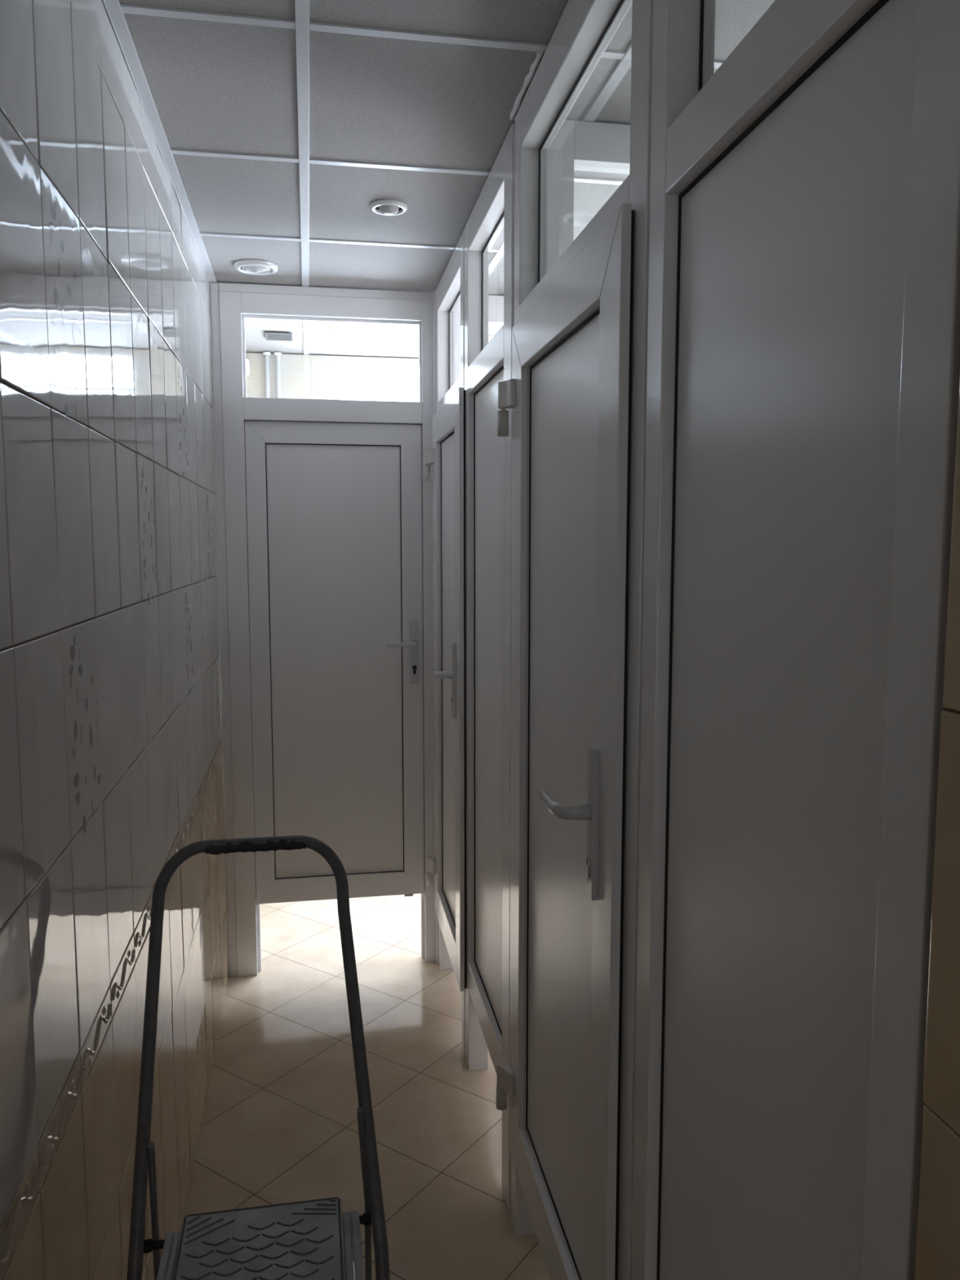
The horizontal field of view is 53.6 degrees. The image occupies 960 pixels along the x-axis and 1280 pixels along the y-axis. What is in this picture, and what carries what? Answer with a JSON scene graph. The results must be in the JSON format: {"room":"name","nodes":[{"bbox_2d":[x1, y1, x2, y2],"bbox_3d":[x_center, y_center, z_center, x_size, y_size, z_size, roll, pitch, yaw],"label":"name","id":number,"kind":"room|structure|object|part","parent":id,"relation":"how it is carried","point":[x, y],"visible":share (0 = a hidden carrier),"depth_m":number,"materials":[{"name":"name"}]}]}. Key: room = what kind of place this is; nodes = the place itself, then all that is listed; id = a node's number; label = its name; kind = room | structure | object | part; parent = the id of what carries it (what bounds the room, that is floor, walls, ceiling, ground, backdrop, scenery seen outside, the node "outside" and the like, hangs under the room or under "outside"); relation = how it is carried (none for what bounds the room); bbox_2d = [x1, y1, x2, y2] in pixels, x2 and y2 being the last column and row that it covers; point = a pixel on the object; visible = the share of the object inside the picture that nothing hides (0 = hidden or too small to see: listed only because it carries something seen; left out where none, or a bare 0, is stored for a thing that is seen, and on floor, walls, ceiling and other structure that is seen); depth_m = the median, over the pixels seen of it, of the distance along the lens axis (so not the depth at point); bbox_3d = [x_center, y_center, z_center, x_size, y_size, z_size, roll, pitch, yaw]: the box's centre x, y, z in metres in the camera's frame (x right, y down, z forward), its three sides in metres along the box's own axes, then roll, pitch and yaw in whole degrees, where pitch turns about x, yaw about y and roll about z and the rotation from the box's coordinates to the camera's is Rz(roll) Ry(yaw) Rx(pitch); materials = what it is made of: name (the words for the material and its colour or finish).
{"room":"public restroom","nodes":[
{"label":"public restroom","id":0,"kind":"room"},
{"bbox_2d":[0,0,229,1279],"bbox_3d":[-0.572,0.246,1.077,0.124,2.506,4.862,-1,6,-10],"label":"wall","id":1,"kind":"structure","parent":0,"point":[112,762],"depth_m":1.44,"materials":[{"name":"white tile"}]},
{"bbox_2d":[102,0,216,282],"bbox_3d":[-0.497,-0.999,0.933,0.024,0.008,4.802,-1,6,-10],"label":"trim","id":2,"kind":"structure","parent":1,"relation":"attached to","point":[116,15],"depth_m":2.01,"materials":[{"name":"white metal"}]},
{"bbox_2d":[245,352,418,399],"bbox_3d":[-0.207,-0.137,4.843,3.300,2.506,0.100,-1,6,-10],"label":"wall","id":3,"kind":"structure","parent":0,"point":[293,367],"depth_m":4.56,"materials":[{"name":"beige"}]},
{"bbox_2d":[245,358,249,376],"bbox_3d":[-1.152,-1.284,4.473,0.132,0.085,0.060,-1,6,-10],"label":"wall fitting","id":4,"kind":"object","parent":3,"relation":"attached to","point":[247,363],"visible":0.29,"depth_m":4.46,"materials":[{"name":"white plastic"}]},
{"bbox_2d":[262,351,271,397],"bbox_3d":[-1.009,-0.114,4.625,0.038,2.506,0.038,-1,6,-10],"label":"pipe","id":5,"kind":"object","parent":3,"relation":"attached to","point":[266,354],"visible":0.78,"depth_m":4.50,"materials":[{"name":"white plastic"}]},
{"bbox_2d":[273,352,281,398],"bbox_3d":[-0.959,-0.115,4.634,0.038,2.506,0.038,-1,6,-10],"label":"pipe","id":6,"kind":"object","parent":3,"relation":"attached to","point":[277,355],"visible":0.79,"depth_m":4.51,"materials":[{"name":"white plastic"}]},
{"bbox_2d":[246,355,325,399],"bbox_3d":[-1.284,-0.708,4.539,1.095,1.304,0.002,-1,6,-10],"label":"trim","id":7,"kind":"structure","parent":3,"relation":"attached to","point":[312,382],"depth_m":4.56,"materials":[{"name":"white plastic"}]},
{"bbox_2d":[328,360,418,401],"bbox_3d":[0.071,-0.629,4.844,1.635,1.486,0.060,-1,6,-10],"label":"window","id":8,"kind":"structure","parent":3,"relation":"in","point":[348,380],"depth_m":4.67,"materials":[{"name":"white glass"}]},
{"bbox_2d":[184,893,550,1279],"bbox_3d":[0.336,1.455,1.966,3.500,0.080,6.243,-1,6,-10],"label":"floor","id":9,"kind":"structure","parent":0,"point":[280,1124],"depth_m":2.76,"materials":[{"name":"tile"}]},
{"bbox_2d":[126,835,390,1279],"bbox_3d":[-0.299,0.911,1.324,0.367,1.138,0.568,-1,6,-10],"label":"step ladder","id":10,"kind":"object","parent":9,"relation":"on","point":[303,1240],"visible":1,"depth_m":1.29,"materials":[{"name":"grey metal"}]},
{"bbox_3d":[-0.453,1.073,1.361,0.009,0.781,0.070,-1,6,-10],"label":"leg","id":11,"kind":"part","parent":10,"relation":"part of","materials":[{"name":"grey metal"}]},
{"bbox_3d":[-0.166,1.057,1.411,0.017,0.801,0.070,0,6,-1],"label":"leg","id":12,"kind":"part","parent":10,"relation":"part of","materials":[{"name":"grey metal"}]},
{"bbox_2d":[209,282,435,977],"bbox_3d":[-0.536,0.002,3.486,0.809,2.505,0.109,-1,6,-10],"label":"door","id":13,"kind":"structure","parent":9,"relation":"on","point":[324,507],"depth_m":3.49,"materials":[{"name":"white plastic"}]},
{"bbox_3d":[-0.529,0.091,3.522,0.489,1.612,0.005,-1,6,-10],"label":"infill panel","id":14,"kind":"part","parent":13,"relation":"part of","materials":[{"name":"white plastic"}]},
{"bbox_3d":[-0.286,0.015,3.505,0.116,0.025,0.057,-1,6,-10],"label":"lever","id":15,"kind":"part","parent":13,"relation":"part of","materials":[{"name":"white metal"}]},
{"bbox_3d":[-0.245,0.046,3.548,0.031,0.237,0.010,-1,6,-10],"label":"handle plate","id":16,"kind":"part","parent":13,"relation":"part of","materials":[{"name":"white metal"}]},
{"bbox_2d":[424,230,466,1056],"bbox_3d":[-0.111,0.034,3.166,0.145,2.505,0.703,-1,6,-9],"label":"door","id":17,"kind":"structure","parent":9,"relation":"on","point":[446,456],"depth_m":3.18,"materials":[{"name":"white plastic"}]},
{"bbox_3d":[-0.119,0.102,2.949,0.057,0.025,0.123,-1,6,-9],"label":"lever","id":18,"kind":"part","parent":17,"relation":"part of","materials":[{"name":"white metal"}]},
{"bbox_3d":[-0.085,0.137,3.162,0.022,1.616,0.473,-1,6,-9],"label":"infill panel","id":19,"kind":"part","parent":17,"relation":"part of","materials":[{"name":"white"}]},
{"bbox_3d":[-0.079,0.124,2.906,0.010,0.232,0.031,-1,6,-9],"label":"handle plate","id":20,"kind":"part","parent":17,"relation":"part of","materials":[{"name":"white metal"}]},
{"bbox_2d":[464,123,515,1211],"bbox_3d":[0.041,0.101,2.513,0.060,2.505,0.692,-1,6,-9],"label":"door","id":21,"kind":"structure","parent":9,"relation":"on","point":[488,455],"depth_m":2.54,"materials":[{"name":"white plastic"}]},
{"bbox_3d":[0.041,0.164,2.532,0.024,1.691,0.543,-1,6,-9],"label":"infill panel","id":22,"kind":"part","parent":21,"relation":"part of","materials":[{"name":"white"}]},
{"bbox_2d":[496,0,653,1279],"bbox_3d":[0.132,0.181,1.720,0.145,2.505,0.854,-1,6,-9],"label":"door","id":23,"kind":"structure","parent":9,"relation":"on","point":[575,393],"depth_m":1.59,"materials":[{"name":"white plastic"}]},
{"bbox_3d":[0.158,0.283,1.718,0.022,1.616,0.546,-1,6,-9],"label":"infill panel","id":24,"kind":"part","parent":23,"relation":"part of","materials":[{"name":"white"}]},
{"bbox_3d":[0.130,0.252,1.469,0.057,0.025,0.123,-1,6,-9],"label":"lever","id":25,"kind":"part","parent":23,"relation":"part of","materials":[{"name":"white metal"}]},
{"bbox_3d":[0.169,0.274,1.426,0.010,0.232,0.031,-1,6,-9],"label":"handle plate","id":26,"kind":"part","parent":23,"relation":"part of","materials":[{"name":"white metal"}]},
{"bbox_2d":[631,0,959,1279],"bbox_3d":[0.296,0.255,0.996,0.060,2.505,0.615,-1,6,-9],"label":"door","id":27,"kind":"structure","parent":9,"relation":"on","point":[803,372],"depth_m":0.90,"materials":[{"name":"white plastic"}]},
{"bbox_2d":[102,0,775,358],"bbox_3d":[0.336,-1.107,1.706,3.500,0.060,6.243,-1,6,-10],"label":"ceiling","id":28,"kind":"structure","parent":0,"point":[283,122],"depth_m":2.04,"materials":[{"name":"white metal"}]},
{"bbox_2d":[234,259,278,275],"bbox_3d":[-0.733,-1.214,3.114,0.141,0.021,0.141,-1,6,-10],"label":"ceiling light","id":29,"kind":"object","parent":28,"relation":"in","point":[253,267],"visible":1,"depth_m":3.08,"materials":[{"name":"white plastic"}]},
{"bbox_2d":[240,265,271,275],"bbox_3d":[-0.733,-1.214,3.115,0.098,0.020,0.098,-1,6,-10],"label":"bulb","id":30,"kind":"object","parent":29,"relation":"attached to","point":[248,269],"depth_m":3.10,"materials":[{"name":"grey glass"}]},
{"bbox_2d":[264,332,293,341],"bbox_3d":[-0.875,-1.321,4.140,0.116,0.006,0.144,-1,6,-10],"label":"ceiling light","id":31,"kind":"object","parent":28,"relation":"in","point":[282,336],"visible":1,"depth_m":4.13,"materials":[{"name":"grey metal"}]},
{"bbox_2d":[369,199,407,215],"bbox_3d":[-0.246,-1.159,2.559,0.100,0.027,0.100,-1,6,-10],"label":"recessed light","id":32,"kind":"object","parent":28,"relation":"in","point":[386,206],"visible":1,"depth_m":2.54,"materials":[{"name":"white plastic"}]},
{"bbox_2d":[453,295,503,382],"bbox_3d":[0.496,-0.019,3.695,1.224,2.505,0.060,-1,6,-10],"label":"wall","id":33,"kind":"structure","parent":0,"point":[495,302],"depth_m":3.46,"materials":[{"name":"white paint"}]},
{"bbox_2d":[432,290,439,964],"bbox_3d":[-0.151,-0.003,3.533,0.034,2.505,0.029,-1,6,-10],"label":"trim","id":34,"kind":"structure","parent":33,"relation":"attached to","point":[434,291],"depth_m":3.42,"materials":[{"name":"white plastic"}]},
{"bbox_2d":[546,120,630,272],"bbox_3d":[0.743,0.124,2.281,1.240,2.505,0.060,-1,6,-10],"label":"wall","id":35,"kind":"structure","parent":0,"point":[577,145],"depth_m":2.04,"materials":[{"name":"white paint"}]},
{"bbox_2d":[509,51,542,119],"bbox_3d":[0.088,-1.097,1.885,0.015,0.014,0.281,-1,6,-9],"label":"trim","id":36,"kind":"structure","parent":35,"relation":"attached to","point":[533,65],"depth_m":1.86,"materials":[{"name":"white plastic"}]},
{"bbox_2d":[914,382,959,1279],"bbox_3d":[0.541,0.379,-0.233,0.125,2.506,1.878,-1,6,-10],"label":"wall","id":37,"kind":"structure","parent":0,"point":[938,1230],"depth_m":0.65,"materials":[{"name":"brown tile"}]}
]}

